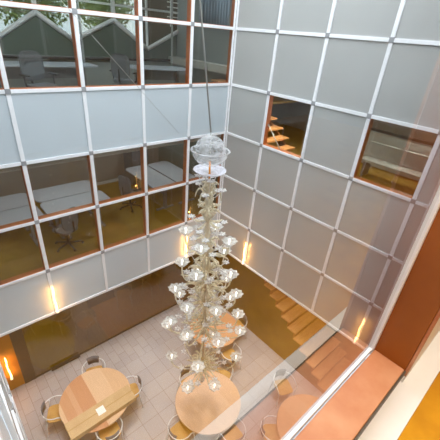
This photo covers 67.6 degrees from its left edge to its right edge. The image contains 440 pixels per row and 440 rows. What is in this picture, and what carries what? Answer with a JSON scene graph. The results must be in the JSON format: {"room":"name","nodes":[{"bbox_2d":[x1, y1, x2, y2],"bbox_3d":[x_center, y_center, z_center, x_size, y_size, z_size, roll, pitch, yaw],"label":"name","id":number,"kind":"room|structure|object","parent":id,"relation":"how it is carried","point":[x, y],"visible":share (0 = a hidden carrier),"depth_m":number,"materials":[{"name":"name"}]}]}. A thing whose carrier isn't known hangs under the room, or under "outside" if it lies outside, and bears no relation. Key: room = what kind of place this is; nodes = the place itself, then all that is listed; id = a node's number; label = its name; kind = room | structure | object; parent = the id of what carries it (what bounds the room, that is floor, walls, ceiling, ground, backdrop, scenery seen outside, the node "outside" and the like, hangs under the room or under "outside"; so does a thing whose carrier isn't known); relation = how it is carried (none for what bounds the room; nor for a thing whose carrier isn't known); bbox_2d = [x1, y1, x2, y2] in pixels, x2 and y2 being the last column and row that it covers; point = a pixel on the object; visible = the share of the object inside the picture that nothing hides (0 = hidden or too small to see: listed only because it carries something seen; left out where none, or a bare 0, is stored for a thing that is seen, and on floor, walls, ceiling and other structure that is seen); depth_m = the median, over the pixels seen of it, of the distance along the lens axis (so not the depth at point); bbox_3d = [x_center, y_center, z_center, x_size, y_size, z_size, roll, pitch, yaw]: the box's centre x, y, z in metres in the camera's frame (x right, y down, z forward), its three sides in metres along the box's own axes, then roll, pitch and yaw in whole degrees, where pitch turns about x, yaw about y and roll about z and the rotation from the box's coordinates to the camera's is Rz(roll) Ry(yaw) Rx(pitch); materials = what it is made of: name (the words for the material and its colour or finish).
{"room":"office building atrium","nodes":[
{"label":"office building atrium","id":0,"kind":"room"},
{"bbox_2d":[0,334,24,390],"bbox_3d":[-5.498,3.354,7.576,1.344,2.400,0.120,-20,38,-37],"label":"wall","id":1,"kind":"structure","parent":0,"point":[7,351],"depth_m":7.99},
{"bbox_2d":[4,358,12,379],"bbox_3d":[-5.127,3.577,7.952,0.060,0.791,0.120,-20,38,-37],"label":"wall lamp","id":2,"kind":"object","parent":1,"relation":"attached to","point":[11,376],"visible":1,"depth_m":7.94,"materials":[{"name":"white glass"}]},
{"bbox_2d":[9,246,218,383],"bbox_3d":[-2.504,2.292,9.941,6.576,2.400,0.144,-20,38,-37],"label":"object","id":3,"kind":"structure","parent":1,"relation":"in","point":[43,346],"depth_m":9.24,"materials":[{"name":"brown glass"}]},
{"bbox_2d":[0,363,27,439],"bbox_3d":[-2.391,0.096,2.833,0.070,8.460,6.120,-20,38,-37],"label":"wall","id":4,"kind":"structure","parent":0,"point":[11,427],"depth_m":2.25,"materials":[{"name":"white paint"}]},
{"bbox_2d":[0,61,97,87],"bbox_3d":[-3.924,-3.093,7.351,2.300,0.740,0.800,-20,38,-37],"label":"desk","id":5,"kind":"object","parent":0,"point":[64,69],"visible":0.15,"depth_m":7.33,"materials":[{"name":"grey metal"}]},
{"bbox_2d":[0,148,158,196],"bbox_3d":[-4.357,-2.328,9.912,9.000,3.048,0.096,-20,38,-37],"label":"wall","id":6,"kind":"structure","parent":0,"point":[110,167],"depth_m":10.05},
{"bbox_2d":[96,178,117,184],"bbox_3d":[-5.591,-0.628,9.627,5.880,0.084,0.036,-20,38,-37],"label":"baseboard","id":7,"kind":"structure","parent":6,"relation":"attached to","point":[116,179],"depth_m":11.06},
{"bbox_2d":[0,16,176,87],"bbox_3d":[-3.070,-4.441,8.857,10.800,1.740,0.072,-20,38,-37],"label":"wall","id":8,"kind":"structure","parent":0,"point":[35,34],"depth_m":8.49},
{"bbox_2d":[0,10,35,38],"bbox_3d":[-4.595,-4.245,7.260,1.139,0.777,0.110,-20,38,-37],"label":"trim","id":9,"kind":"structure","parent":8,"relation":"attached to","point":[31,14],"depth_m":7.28,"materials":[{"name":"white paint"}]},
{"bbox_2d":[36,11,71,40],"bbox_3d":[-3.894,-4.574,7.783,0.841,0.608,0.110,-20,38,-37],"label":"trim","id":10,"kind":"structure","parent":8,"relation":"attached to","point":[38,14],"depth_m":7.73,"materials":[{"name":"white paint"}]},
{"bbox_2d":[2,55,169,61],"bbox_3d":[-3.037,-4.343,8.860,10.800,0.060,0.192,-20,38,-37],"label":"trim","id":11,"kind":"structure","parent":8,"relation":"attached to","point":[4,56],"depth_m":8.43,"materials":[{"name":"metal"}]},
{"bbox_2d":[0,0,177,46],"bbox_3d":[-2.937,-5.459,8.232,10.800,2.100,0.102,-20,38,-37],"label":"window","id":12,"kind":"structure","parent":8,"relation":"in","point":[153,32],"depth_m":8.40,"materials":[{"name":"glass"}]},
{"bbox_2d":[79,18,113,39],"bbox_3d":[-3.196,-4.830,8.351,1.139,0.616,0.110,-20,38,-37],"label":"trim","id":13,"kind":"structure","parent":8,"relation":"attached to","point":[110,21],"depth_m":8.36,"materials":[{"name":"white paint"}]},
{"bbox_2d":[114,19,147,50],"bbox_3d":[-2.426,-5.063,9.010,1.044,0.728,0.110,-20,38,-37],"label":"trim","id":14,"kind":"structure","parent":8,"relation":"attached to","point":[116,22],"depth_m":8.88,"materials":[{"name":"white paint"}]},
{"bbox_2d":[148,30,178,50],"bbox_3d":[-1.581,-5.364,9.704,1.331,0.711,0.110,-20,38,-37],"label":"trim","id":15,"kind":"structure","parent":8,"relation":"attached to","point":[167,37],"depth_m":9.62,"materials":[{"name":"white paint"}]},
{"bbox_2d":[0,180,214,280],"bbox_3d":[-2.050,-0.708,10.478,12.240,0.048,3.588,-20,38,-37],"label":"floor","id":16,"kind":"structure","parent":0,"point":[19,254],"depth_m":8.50,"materials":[{"name":"wood"}]},
{"bbox_2d":[0,193,29,230],"bbox_3d":[-5.344,-0.035,7.950,1.500,0.740,0.780,-20,38,-37],"label":"desk","id":17,"kind":"object","parent":16,"relation":"on","point":[18,200],"visible":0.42,"depth_m":7.99,"materials":[{"name":"grey metal"}]},
{"bbox_2d":[0,206,42,246],"bbox_3d":[-4.805,0.303,7.440,1.500,0.740,0.780,-20,38,-37],"label":"desk","id":18,"kind":"object","parent":16,"relation":"on","point":[22,213],"visible":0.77,"depth_m":7.51,"materials":[{"name":"grey laminate"}]},
{"bbox_2d":[32,180,92,224],"bbox_3d":[-4.154,-0.473,8.918,1.550,0.740,0.780,-20,38,-37],"label":"desk","id":19,"kind":"object","parent":16,"relation":"on","point":[42,195],"visible":0.59,"depth_m":8.67,"materials":[{"name":"grey laminate"}]},
{"bbox_2d":[49,206,83,251],"bbox_3d":[-3.563,0.153,7.577,0.646,1.057,0.650,16,31,18],"label":"office chair","id":20,"kind":"object","parent":16,"relation":"on","point":[69,224],"visible":0.93,"depth_m":7.46,"materials":[{"name":"fabric"}]},
{"bbox_2d":[40,190,109,238],"bbox_3d":[-3.614,-0.135,8.408,1.550,0.740,0.780,-20,38,-37],"label":"desk","id":21,"kind":"object","parent":16,"relation":"on","point":[56,205],"visible":0.48,"depth_m":8.18,"materials":[{"name":"grey metal"}]},
{"bbox_2d":[118,175,141,211],"bbox_3d":[-2.604,-0.835,9.480,0.650,1.057,0.646,20,33,25],"label":"office chair","id":22,"kind":"object","parent":16,"relation":"on","point":[124,184],"visible":0.84,"depth_m":9.24,"materials":[{"name":"fabric"}]},
{"bbox_2d":[123,149,148,184],"bbox_3d":[-2.826,-1.929,11.118,0.600,1.280,0.630,-20,38,-37],"label":"cabinet","id":23,"kind":"object","parent":16,"relation":"on","point":[131,159],"visible":0.28,"depth_m":10.86,"materials":[{"name":"wood"}]},
{"bbox_2d":[126,165,176,210],"bbox_3d":[-2.115,-0.995,10.171,0.760,0.740,2.000,-20,38,-37],"label":"desk","id":24,"kind":"object","parent":16,"relation":"on","point":[154,178],"visible":0.56,"depth_m":9.93,"materials":[{"name":"grey metal"}]},
{"bbox_2d":[148,161,194,203],"bbox_3d":[-1.515,-1.215,10.659,0.760,0.740,2.000,-20,38,-37],"label":"desk","id":25,"kind":"object","parent":16,"relation":"on","point":[165,168],"visible":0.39,"depth_m":10.50,"materials":[{"name":"grey metal"}]},
{"bbox_2d":[0,0,236,336],"bbox_3d":[-2.104,-2.022,6.628,6.191,8.460,0.070,-20,38,-37],"label":"wall","id":26,"kind":"structure","parent":0,"point":[40,125],"depth_m":6.94,"materials":[{"name":"white paint"}]},
{"bbox_2d":[0,166,33,228],"bbox_3d":[-4.029,-0.349,5.802,1.171,1.168,0.124,-20,38,-37],"label":"window","id":27,"kind":"structure","parent":26,"relation":"in","point":[32,218],"depth_m":6.20,"materials":[{"name":"orange wood"}]},
{"bbox_2d":[0,224,44,284],"bbox_3d":[-4.124,0.693,6.391,1.171,1.168,0.124,-20,38,-37],"label":"window","id":28,"kind":"structure","parent":26,"relation":"in","point":[17,277],"depth_m":6.73,"materials":[{"name":"orange wood"}]},
{"bbox_2d":[0,0,71,8],"bbox_3d":[-2.839,-3.805,4.771,1.174,1.168,0.124,-20,38,-37],"label":"window","id":29,"kind":"structure","parent":26,"relation":"in","point":[69,1],"depth_m":5.24,"materials":[{"name":"orange wood"}]},
{"bbox_2d":[0,6,80,88],"bbox_3d":[-2.934,-2.764,5.360,1.174,1.168,0.124,-20,38,-37],"label":"window","id":30,"kind":"structure","parent":26,"relation":"in","point":[70,14],"depth_m":5.60,"materials":[{"name":"orange wood"}]},
{"bbox_2d":[52,287,59,313],"bbox_3d":[-3.704,1.776,7.362,0.060,0.761,0.120,-20,38,-37],"label":"wall lamp","id":31,"kind":"object","parent":26,"relation":"attached to","point":[56,310],"visible":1,"depth_m":7.37,"materials":[{"name":"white glass"}]},
{"bbox_2d":[28,155,94,219],"bbox_3d":[-3.125,-0.681,6.537,1.174,1.168,0.124,-20,38,-37],"label":"window","id":32,"kind":"structure","parent":26,"relation":"in","point":[88,157],"depth_m":6.82,"materials":[{"name":"orange wood"}]},
{"bbox_2d":[39,209,100,268],"bbox_3d":[-3.220,0.360,7.125,1.174,1.168,0.124,-20,38,-37],"label":"window","id":33,"kind":"structure","parent":26,"relation":"in","point":[98,249],"depth_m":7.41,"materials":[{"name":"orange wood"}]},
{"bbox_2d":[79,0,137,15],"bbox_3d":[-1.935,-4.138,5.506,1.172,1.168,0.124,-20,38,-37],"label":"window","id":34,"kind":"structure","parent":26,"relation":"in","point":[135,1],"depth_m":6.04,"materials":[{"name":"orange wood"}]},
{"bbox_2d":[80,14,140,86],"bbox_3d":[-2.031,-3.097,6.095,1.172,1.168,0.124,-20,38,-37],"label":"window","id":35,"kind":"structure","parent":26,"relation":"in","point":[136,21],"depth_m":6.36,"materials":[{"name":"orange wood"}]},
{"bbox_2d":[63,3,177,131],"bbox_3d":[-1.812,-2.816,6.294,2.561,2.621,0.008,-20,38,-37],"label":"wire","id":36,"kind":"object","parent":26,"relation":"attached to","point":[63,3],"visible":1,"depth_m":6.06,"materials":[{"name":"metal"}]},
{"bbox_2d":[98,147,144,203],"bbox_3d":[-2.221,-1.014,7.272,1.172,1.168,0.124,-20,38,-37],"label":"window","id":37,"kind":"structure","parent":26,"relation":"in","point":[141,148],"depth_m":7.56,"materials":[{"name":"orange wood"}]},
{"bbox_2d":[103,196,145,249],"bbox_3d":[-2.317,0.028,7.860,1.172,1.168,0.124,-20,38,-37],"label":"window","id":38,"kind":"structure","parent":26,"relation":"in","point":[143,197],"depth_m":8.15,"materials":[{"name":"orange wood"}]},
{"bbox_2d":[143,0,190,21],"bbox_3d":[-1.032,-4.471,6.241,1.174,1.168,0.124,-20,38,-37],"label":"window","id":39,"kind":"structure","parent":26,"relation":"in","point":[188,1],"depth_m":6.76,"materials":[{"name":"orange wood"}]},
{"bbox_2d":[144,21,190,84],"bbox_3d":[-1.127,-3.429,6.830,1.174,1.168,0.124,-20,38,-37],"label":"window","id":40,"kind":"structure","parent":26,"relation":"in","point":[188,26],"depth_m":7.12,"materials":[{"name":"orange wood"}]},
{"bbox_2d":[148,140,186,191],"bbox_3d":[-1.318,-1.346,8.007,1.174,1.168,0.124,-20,38,-37],"label":"window","id":41,"kind":"structure","parent":26,"relation":"in","point":[185,141],"depth_m":8.31,"materials":[{"name":"orange wood"}]},
{"bbox_2d":[149,185,185,233],"bbox_3d":[-1.413,-0.305,8.595,1.174,1.168,0.124,-20,38,-37],"label":"window","id":42,"kind":"structure","parent":26,"relation":"in","point":[184,186],"depth_m":8.90,"materials":[{"name":"orange wood"}]},
{"bbox_2d":[187,176,219,220],"bbox_3d":[-0.495,-0.643,9.342,1.211,1.168,0.124,-20,38,-37],"label":"window","id":43,"kind":"structure","parent":26,"relation":"in","point":[218,181],"depth_m":9.56,"materials":[{"name":"orange wood"}]},
{"bbox_2d":[188,134,223,181],"bbox_3d":[-0.400,-1.684,8.753,1.211,1.168,0.124,-20,38,-37],"label":"window","id":44,"kind":"structure","parent":26,"relation":"in","point":[222,135],"depth_m":8.98,"materials":[{"name":"orange wood"}]},
{"bbox_2d":[192,26,232,83],"bbox_3d":[-0.209,-3.767,7.576,1.211,1.168,0.124,-20,38,-37],"label":"window","id":45,"kind":"structure","parent":26,"relation":"in","point":[231,31],"depth_m":7.88,"materials":[{"name":"orange wood"}]},
{"bbox_2d":[195,0,234,26],"bbox_3d":[-0.114,-4.808,6.988,1.211,1.168,0.124,-20,38,-37],"label":"window","id":46,"kind":"structure","parent":26,"relation":"in","point":[233,1],"depth_m":7.49,"materials":[{"name":"orange wood"}]},
{"bbox_2d":[216,0,237,239],"bbox_3d":[0.204,-2.850,8.491,0.031,8.424,0.031,-20,38,-37],"label":"trim","id":47,"kind":"structure","parent":26,"relation":"attached to","point":[237,0],"depth_m":8.26,"materials":[{"name":"metal"}]},
{"bbox_2d":[11,268,317,439],"bbox_3d":[-0.783,3.522,10.636,12.000,0.144,11.400,-20,38,-37],"label":"floor","id":48,"kind":"structure","parent":0,"point":[140,350],"depth_m":8.94,"materials":[{"name":"tile"}]},
{"bbox_2d":[41,395,61,436],"bbox_3d":[-3.749,4.464,7.549,0.556,0.781,0.570,-4,31,-17],"label":"cafe chair","id":49,"kind":"object","parent":48,"relation":"on","point":[53,415],"visible":0.73,"depth_m":7.45,"materials":[{"name":"brown wood"}]},
{"bbox_2d":[82,356,104,373],"bbox_3d":[-3.231,3.980,8.489,0.570,0.781,0.556,-7,32,-21],"label":"cafe chair","id":50,"kind":"object","parent":48,"relation":"on","point":[93,359],"visible":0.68,"depth_m":8.54,"materials":[{"name":"silver metal"}]},
{"bbox_2d":[59,368,129,432],"bbox_3d":[-2.906,4.424,7.800,1.560,0.735,1.560,-20,38,-37],"label":"round table","id":51,"kind":"object","parent":48,"relation":"on","point":[93,386],"visible":0.56,"depth_m":7.71,"materials":[{"name":"light orange wood veneer"},{"name":"metal"}]},
{"bbox_2d":[64,384,135,439],"bbox_3d":[-2.614,4.243,7.280,1.460,0.134,0.400,-20,38,-37],"label":"cardboard box","id":52,"kind":"object","parent":51,"relation":"on","point":[105,409],"visible":1,"depth_m":7.19,"materials":[{"name":"cardboard"}]},
{"bbox_2d":[95,418,123,439],"bbox_3d":[-2.424,4.743,7.269,0.570,0.781,0.556,-17,36,-33],"label":"cafe chair","id":53,"kind":"object","parent":48,"relation":"on","point":[112,432],"visible":0.82,"depth_m":7.22,"materials":[{"name":"silver metal"}]},
{"bbox_2d":[123,375,142,415],"bbox_3d":[-2.190,4.281,8.125,0.556,0.781,0.570,-10,33,-25],"label":"cafe chair","id":54,"kind":"object","parent":48,"relation":"on","point":[134,387],"visible":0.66,"depth_m":8.14,"materials":[{"name":"silver metal"}]},
{"bbox_2d":[166,414,194,439],"bbox_3d":[-0.896,4.810,7.397,0.556,0.781,0.570,-22,39,-39],"label":"cafe chair","id":55,"kind":"object","parent":48,"relation":"on","point":[179,431],"visible":0.82,"depth_m":7.36,"materials":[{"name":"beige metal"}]},
{"bbox_2d":[178,367,193,387],"bbox_3d":[-0.773,4.226,8.451,0.570,0.781,0.556,-19,37,-36],"label":"cafe chair","id":56,"kind":"object","parent":48,"relation":"on","point":[183,371],"visible":0.34,"depth_m":8.47,"materials":[{"name":"silver metal"}]},
{"bbox_2d":[175,371,240,434],"bbox_3d":[-0.309,4.573,7.957,1.548,0.735,1.548,-20,38,-37],"label":"round table","id":57,"kind":"object","parent":48,"relation":"on","point":[204,411],"visible":0.96,"depth_m":7.65,"materials":[{"name":"brown wood"}]},
{"bbox_2d":[190,312,238,351],"bbox_3d":[-0.193,3.489,9.895,1.440,0.735,1.440,-20,38,-37],"label":"round table","id":58,"kind":"object","parent":48,"relation":"on","point":[227,318],"visible":0.3,"depth_m":9.67,"materials":[{"name":"orange wood"}]},
{"bbox_2d":[211,359,233,380],"bbox_3d":[0.050,4.154,8.712,0.570,0.781,0.556,16,31,18],"label":"cafe chair","id":59,"kind":"object","parent":48,"relation":"on","point":[226,373],"visible":0.53,"depth_m":8.74,"materials":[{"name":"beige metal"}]},
{"bbox_2d":[218,343,241,369],"bbox_3d":[0.295,3.884,9.229,0.570,0.781,0.556,-13,34,-29],"label":"cafe chair","id":60,"kind":"object","parent":48,"relation":"on","point":[226,354],"visible":0.59,"depth_m":9.24,"materials":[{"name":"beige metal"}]},
{"bbox_2d":[216,417,245,439],"bbox_3d":[0.276,4.901,7.426,0.570,0.781,0.556,-20,38,-37],"label":"cafe chair","id":61,"kind":"object","parent":48,"relation":"on","point":[232,433],"visible":0.69,"depth_m":7.41,"materials":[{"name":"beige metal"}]},
{"bbox_2d":[231,315,246,344],"bbox_3d":[0.540,3.338,10.236,0.556,0.781,0.570,-13,34,-29],"label":"cafe chair","id":62,"kind":"object","parent":48,"relation":"on","point":[244,318],"visible":0.48,"depth_m":10.24,"materials":[{"name":"silver metal"}]},
{"bbox_2d":[258,415,271,432],"bbox_3d":[1.167,4.923,7.533,0.556,0.781,0.570,3,29,-4],"label":"cafe chair","id":63,"kind":"object","parent":48,"relation":"on","point":[262,421],"visible":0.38,"depth_m":7.58,"materials":[{"name":"silver metal"}]},
{"bbox_2d":[218,254,332,374],"bbox_3d":[2.025,2.088,9.811,1.400,3.601,4.446,-20,38,-37],"label":"glass wall","id":64,"kind":"structure","parent":48,"relation":"on","point":[264,311],"depth_m":9.65,"materials":[{"name":"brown glass"}]},
{"bbox_2d":[268,369,295,407],"bbox_3d":[1.629,4.369,8.587,0.570,0.781,0.556,-4,31,-17],"label":"cafe chair","id":65,"kind":"object","parent":48,"relation":"on","point":[283,387],"visible":0.81,"depth_m":8.56,"materials":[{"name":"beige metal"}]},
{"bbox_2d":[158,137,220,202],"bbox_3d":[-1.068,-2.446,10.605,0.066,3.000,3.480,-20,38,-37],"label":"wall","id":66,"kind":"structure","parent":0,"point":[199,153],"depth_m":10.46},
{"bbox_2d":[0,134,220,172],"bbox_3d":[-2.606,-1.541,6.760,7.356,0.516,0.096,-20,38,-37],"label":"trim","id":67,"kind":"structure","parent":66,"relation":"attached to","point":[16,168],"depth_m":6.89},
{"bbox_2d":[168,56,226,73],"bbox_3d":[2.734,-4.018,9.170,4.872,0.180,11.160,-20,38,-37],"label":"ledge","id":68,"kind":"structure","parent":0,"point":[214,67],"depth_m":9.03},
{"bbox_2d":[177,0,231,82],"bbox_3d":[-0.351,-5.089,9.037,0.072,3.120,2.760,-20,38,-37],"label":"wall","id":69,"kind":"structure","parent":0,"point":[216,41],"depth_m":9.24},
{"bbox_2d":[218,253,333,329],"bbox_3d":[1.442,1.234,11.473,0.072,3.360,11.400,-20,38,-37],"label":"wall","id":70,"kind":"structure","parent":0,"point":[219,258],"depth_m":13.27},
{"bbox_2d":[273,96,297,103],"bbox_3d":[-2.146,-3.037,8.355,10.800,0.059,2.988,-20,38,-37],"label":"floor","id":71,"kind":"structure","parent":0,"point":[276,100],"depth_m":10.07,"materials":[{"name":"yellow carpet"}]},
{"bbox_2d":[18,50,58,86],"bbox_3d":[-3.403,-2.607,6.247,0.646,1.057,0.650,20,33,25],"label":"office chair","id":72,"kind":"object","parent":71,"relation":"on","point":[31,62],"visible":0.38,"depth_m":6.18,"materials":[{"name":"fabric"}]},
{"bbox_2d":[109,53,136,84],"bbox_3d":[-2.223,-3.305,7.673,0.650,1.057,0.646,11,30,10],"label":"office chair","id":73,"kind":"object","parent":71,"relation":"on","point":[120,75],"visible":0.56,"depth_m":7.39,"materials":[{"name":"fabric"}]},
{"bbox_2d":[76,0,172,84],"bbox_3d":[-2.259,-4.833,8.275,2.556,3.120,0.036,-20,38,-37],"label":"trim","id":74,"kind":"structure","parent":71,"relation":"on","point":[77,1],"depth_m":8.08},
{"bbox_2d":[130,65,185,82],"bbox_3d":[-1.597,-3.594,8.615,1.500,0.740,0.800,-10,33,-26],"label":"desk","id":75,"kind":"object","parent":71,"relation":"on","point":[151,72],"visible":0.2,"depth_m":8.48,"materials":[{"name":"grey metal"}]},
{"bbox_2d":[211,79,294,151],"bbox_3d":[1.589,-1.478,8.711,1.428,3.601,4.416,-20,38,-37],"label":"staircase","id":76,"kind":"structure","parent":71,"relation":"on","point":[276,137],"depth_m":9.03,"materials":[{"name":"brown wood"}]},
{"bbox_2d":[216,0,439,328],"bbox_3d":[2.230,-1.604,6.591,0.070,8.460,6.120,-20,38,-37],"label":"wall","id":77,"kind":"structure","parent":0,"point":[312,230],"depth_m":6.82,"materials":[{"name":"white paint"}]},
{"bbox_2d":[263,95,306,157],"bbox_3d":[1.504,-2.106,7.361,0.124,1.168,1.156,-20,38,-37],"label":"window","id":78,"kind":"structure","parent":77,"relation":"in","point":[271,96],"depth_m":7.67,"materials":[{"name":"orange wood"}]},
{"bbox_2d":[354,119,435,197],"bbox_3d":[3.085,-1.116,5.865,0.124,1.168,1.157,-20,38,-37],"label":"window","id":79,"kind":"structure","parent":77,"relation":"in","point":[371,120],"depth_m":6.15,"materials":[{"name":"orange wood"}]},
{"bbox_2d":[292,353,370,439],"bbox_3d":[1.996,0.529,2.779,6.240,8.484,0.132,-20,38,-37],"label":"wall","id":80,"kind":"structure","parent":0,"point":[370,353],"depth_m":1.35,"materials":[{"name":"white paint"}]},
{"bbox_2d":[253,138,439,439],"bbox_3d":[0.355,-0.291,0.465,1.446,2.568,0.197,-20,38,-37],"label":"window","id":81,"kind":"structure","parent":80,"relation":"in","point":[395,310],"depth_m":1.20,"materials":[{"name":"glass"}]},
{"bbox_2d":[267,121,418,194],"bbox_3d":[3.049,-2.222,10.692,3.540,0.180,11.160,-20,38,-37],"label":"floor","id":82,"kind":"structure","parent":0,"point":[296,136],"depth_m":9.10,"materials":[{"name":"wood"}]},
{"bbox_2d":[359,141,428,179],"bbox_3d":[4.482,-1.248,8.151,0.460,0.850,2.000,-20,38,-37],"label":"bench","id":83,"kind":"object","parent":82,"relation":"on","point":[378,154],"visible":0.76,"depth_m":8.28,"materials":[{"name":"wood"}]},
{"bbox_2d":[361,128,433,180],"bbox_3d":[5.146,-1.523,8.480,0.080,1.010,3.800,-20,38,-37],"label":"balustrade","id":84,"kind":"object","parent":82,"relation":"on","point":[418,146],"visible":0.33,"depth_m":8.73,"materials":[{"name":"metal"}]},
{"bbox_2d":[271,102,437,142],"bbox_3d":[4.547,-4.358,10.861,0.072,7.440,11.160,-20,38,-37],"label":"wall","id":85,"kind":"structure","parent":0,"point":[294,114],"depth_m":12.60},
{"bbox_2d":[398,371,439,439],"bbox_3d":[2.808,1.353,1.085,7.440,0.360,3.456,-20,38,-37],"label":"floor","id":86,"kind":"structure","parent":0,"point":[424,424],"depth_m":1.35,"materials":[{"name":"carpet"}]},
{"bbox_2d":[401,318,439,382],"bbox_3d":[1.729,-0.921,1.383,7.440,3.118,0.048,-20,38,-37],"label":"wall","id":87,"kind":"structure","parent":0,"point":[436,329],"depth_m":1.49,"materials":[{"name":"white paint"}]},
{"bbox_2d":[358,331,439,439],"bbox_3d":[1.618,0.606,2.210,7.440,0.362,0.143,-20,38,-37],"label":"trim","id":88,"kind":"structure","parent":87,"relation":"attached to","point":[389,422],"depth_m":1.41,"materials":[{"name":"white wood"}]},
{"bbox_3d":[-1.950,-5.860,6.838,10.800,0.120,2.904,-20,38,-37],"label":"ceiling","id":89,"kind":"structure","parent":0,"visible":0},
{"bbox_2d":[198,0,230,25],"bbox_3d":[-0.076,-5.186,7.488,1.104,1.323,0.068,-20,38,-37],"label":"curtain","id":90,"kind":"object","parent":89,"relation":"hanging from","point":[216,12],"visible":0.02,"depth_m":7.67,"materials":[{"name":"fabric"}]},
{"bbox_3d":[0.288,-4.503,2.573,6.252,0.144,6.252,-20,38,-37],"label":"ceiling","id":91,"kind":"structure","parent":0,"visible":0},
{"bbox_2d":[199,0,211,132],"bbox_3d":[-0.254,-2.842,3.528,0.586,3.765,0.022,5,29,-1],"label":"cable","id":92,"kind":"object","parent":91,"relation":"hanging from","point":[199,0],"visible":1,"depth_m":4.04,"materials":[{"name":"metal"}]},
{"bbox_2d":[160,133,246,393],"bbox_3d":[-0.241,1.133,5.801,1.493,5.352,1.613,-20,38,-37],"label":"chandelier","id":93,"kind":"object","parent":92,"relation":"hanging from","point":[203,288],"visible":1,"depth_m":5.63,"materials":[{"name":"clear glass"}]},
{"bbox_2d":[179,282,190,288],"bbox_3d":[-0.490,1.160,5.749,0.466,0.167,0.141,-7,32,-20],"label":"flower","id":94,"kind":"object","parent":93,"relation":"on","point":[182,285],"depth_m":5.67,"materials":[{"name":"white glass"}]},
{"bbox_2d":[175,313,202,321],"bbox_3d":[-0.561,1.849,6.091,0.548,0.184,0.139,4,29,-2],"label":"flower","id":95,"kind":"object","parent":93,"relation":"on","point":[178,316],"depth_m":6.06,"materials":[{"name":"white glass"}]},
{"bbox_2d":[183,323,201,329],"bbox_3d":[-0.440,1.912,5.929,0.551,0.252,0.128,-23,40,-40],"label":"flower","id":96,"kind":"object","parent":93,"relation":"on","point":[187,327],"depth_m":5.77,"materials":[{"name":"white glass"}]},
{"bbox_2d":[188,214,203,229],"bbox_3d":[-0.363,0.057,5.146,0.279,0.291,0.234,-20,38,-37],"label":"flower","id":97,"kind":"object","parent":93,"relation":"on","point":[193,216],"depth_m":5.14,"materials":[{"name":"white glass"}]},
{"bbox_2d":[194,174,204,189],"bbox_3d":[-0.276,-0.512,4.801,0.228,0.309,0.129,12,30,11],"label":"flower","id":98,"kind":"object","parent":93,"relation":"on","point":[196,175],"depth_m":4.82,"materials":[{"name":"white glass"}]},
{"bbox_2d":[201,327,207,341],"bbox_3d":[-0.305,2.020,5.938,0.127,0.114,0.548,-1,30,-11],"label":"flower","id":99,"kind":"object","parent":93,"relation":"on","point":[204,339],"depth_m":5.75,"materials":[{"name":"white glass"}]},
{"bbox_2d":[202,316,208,327],"bbox_3d":[-0.285,1.815,5.904,0.125,0.124,0.408,-2,30,-12],"label":"flower","id":100,"kind":"object","parent":93,"relation":"on","point":[204,324],"depth_m":5.81,"materials":[{"name":"white glass"}]},
{"bbox_2d":[201,193,209,199],"bbox_3d":[-0.218,-0.331,4.782,0.133,0.147,0.263,2,30,-5],"label":"flower","id":101,"kind":"object","parent":93,"relation":"on","point":[207,195],"depth_m":4.72,"materials":[{"name":"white glass"}]},
{"bbox_2d":[203,290,210,306],"bbox_3d":[-0.256,1.346,5.606,0.125,0.095,0.469,-2,30,-12],"label":"flower","id":102,"kind":"object","parent":93,"relation":"on","point":[206,304],"depth_m":5.70,"materials":[{"name":"white glass"}]},
{"bbox_2d":[205,307,213,321],"bbox_3d":[-0.212,1.628,5.747,0.125,0.128,0.520,-2,30,-12],"label":"flower","id":103,"kind":"object","parent":93,"relation":"on","point":[209,319],"depth_m":5.66,"materials":[{"name":"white glass"}]},
{"bbox_2d":[207,274,214,281],"bbox_3d":[-0.180,0.920,5.400,0.125,0.134,0.430,-2,30,-12],"label":"flower","id":104,"kind":"object","parent":93,"relation":"on","point":[209,279],"depth_m":5.26,"materials":[{"name":"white glass"}]},
{"bbox_2d":[206,179,215,192],"bbox_3d":[-0.150,-0.457,4.734,0.125,0.299,0.234,-2,30,-12],"label":"flower","id":105,"kind":"object","parent":93,"relation":"on","point":[210,186],"depth_m":4.76,"materials":[{"name":"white glass"}]},
{"bbox_2d":[208,252,216,256],"bbox_3d":[-0.141,0.558,5.238,0.125,0.208,0.369,-2,30,-12],"label":"flower","id":106,"kind":"object","parent":93,"relation":"on","point":[210,254],"depth_m":5.10,"materials":[{"name":"white glass"}]},
{"bbox_2d":[208,327,220,336],"bbox_3d":[-0.132,1.972,5.968,0.135,0.161,0.545,-7,32,-21],"label":"flower","id":107,"kind":"object","parent":93,"relation":"on","point":[216,334],"depth_m":5.78,"materials":[{"name":"white glass"}]},
{"bbox_2d":[211,188,221,195],"bbox_3d":[-0.072,-0.394,4.813,0.223,0.129,0.125,13,30,14],"label":"flower","id":108,"kind":"object","parent":93,"relation":"on","point":[215,190],"depth_m":4.79,"materials":[{"name":"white glass"}]},
{"bbox_2d":[210,231,225,235],"bbox_3d":[-0.058,0.228,5.147,0.326,0.102,0.125,13,30,14],"label":"flower","id":109,"kind":"object","parent":93,"relation":"on","point":[221,233],"depth_m":5.12,"materials":[{"name":"white glass"}]},
{"bbox_2d":[207,322,232,327],"bbox_3d":[-0.034,1.934,6.107,0.547,0.123,0.125,13,30,14],"label":"flower","id":110,"kind":"object","parent":93,"relation":"on","point":[228,325],"depth_m":6.04,"materials":[{"name":"white glass"}]},
{"bbox_2d":[212,220,227,230],"bbox_3d":[-0.024,0.116,5.214,0.320,0.177,0.136,-12,34,-28],"label":"flower","id":111,"kind":"object","parent":93,"relation":"on","point":[214,221],"depth_m":5.19,"materials":[{"name":"white glass"}]},
{"bbox_2d":[212,260,228,269],"bbox_3d":[-0.022,0.803,5.642,0.422,0.130,0.134,-14,34,-30],"label":"flower","id":112,"kind":"object","parent":93,"relation":"on","point":[224,262],"depth_m":5.64,"materials":[{"name":"white glass"}]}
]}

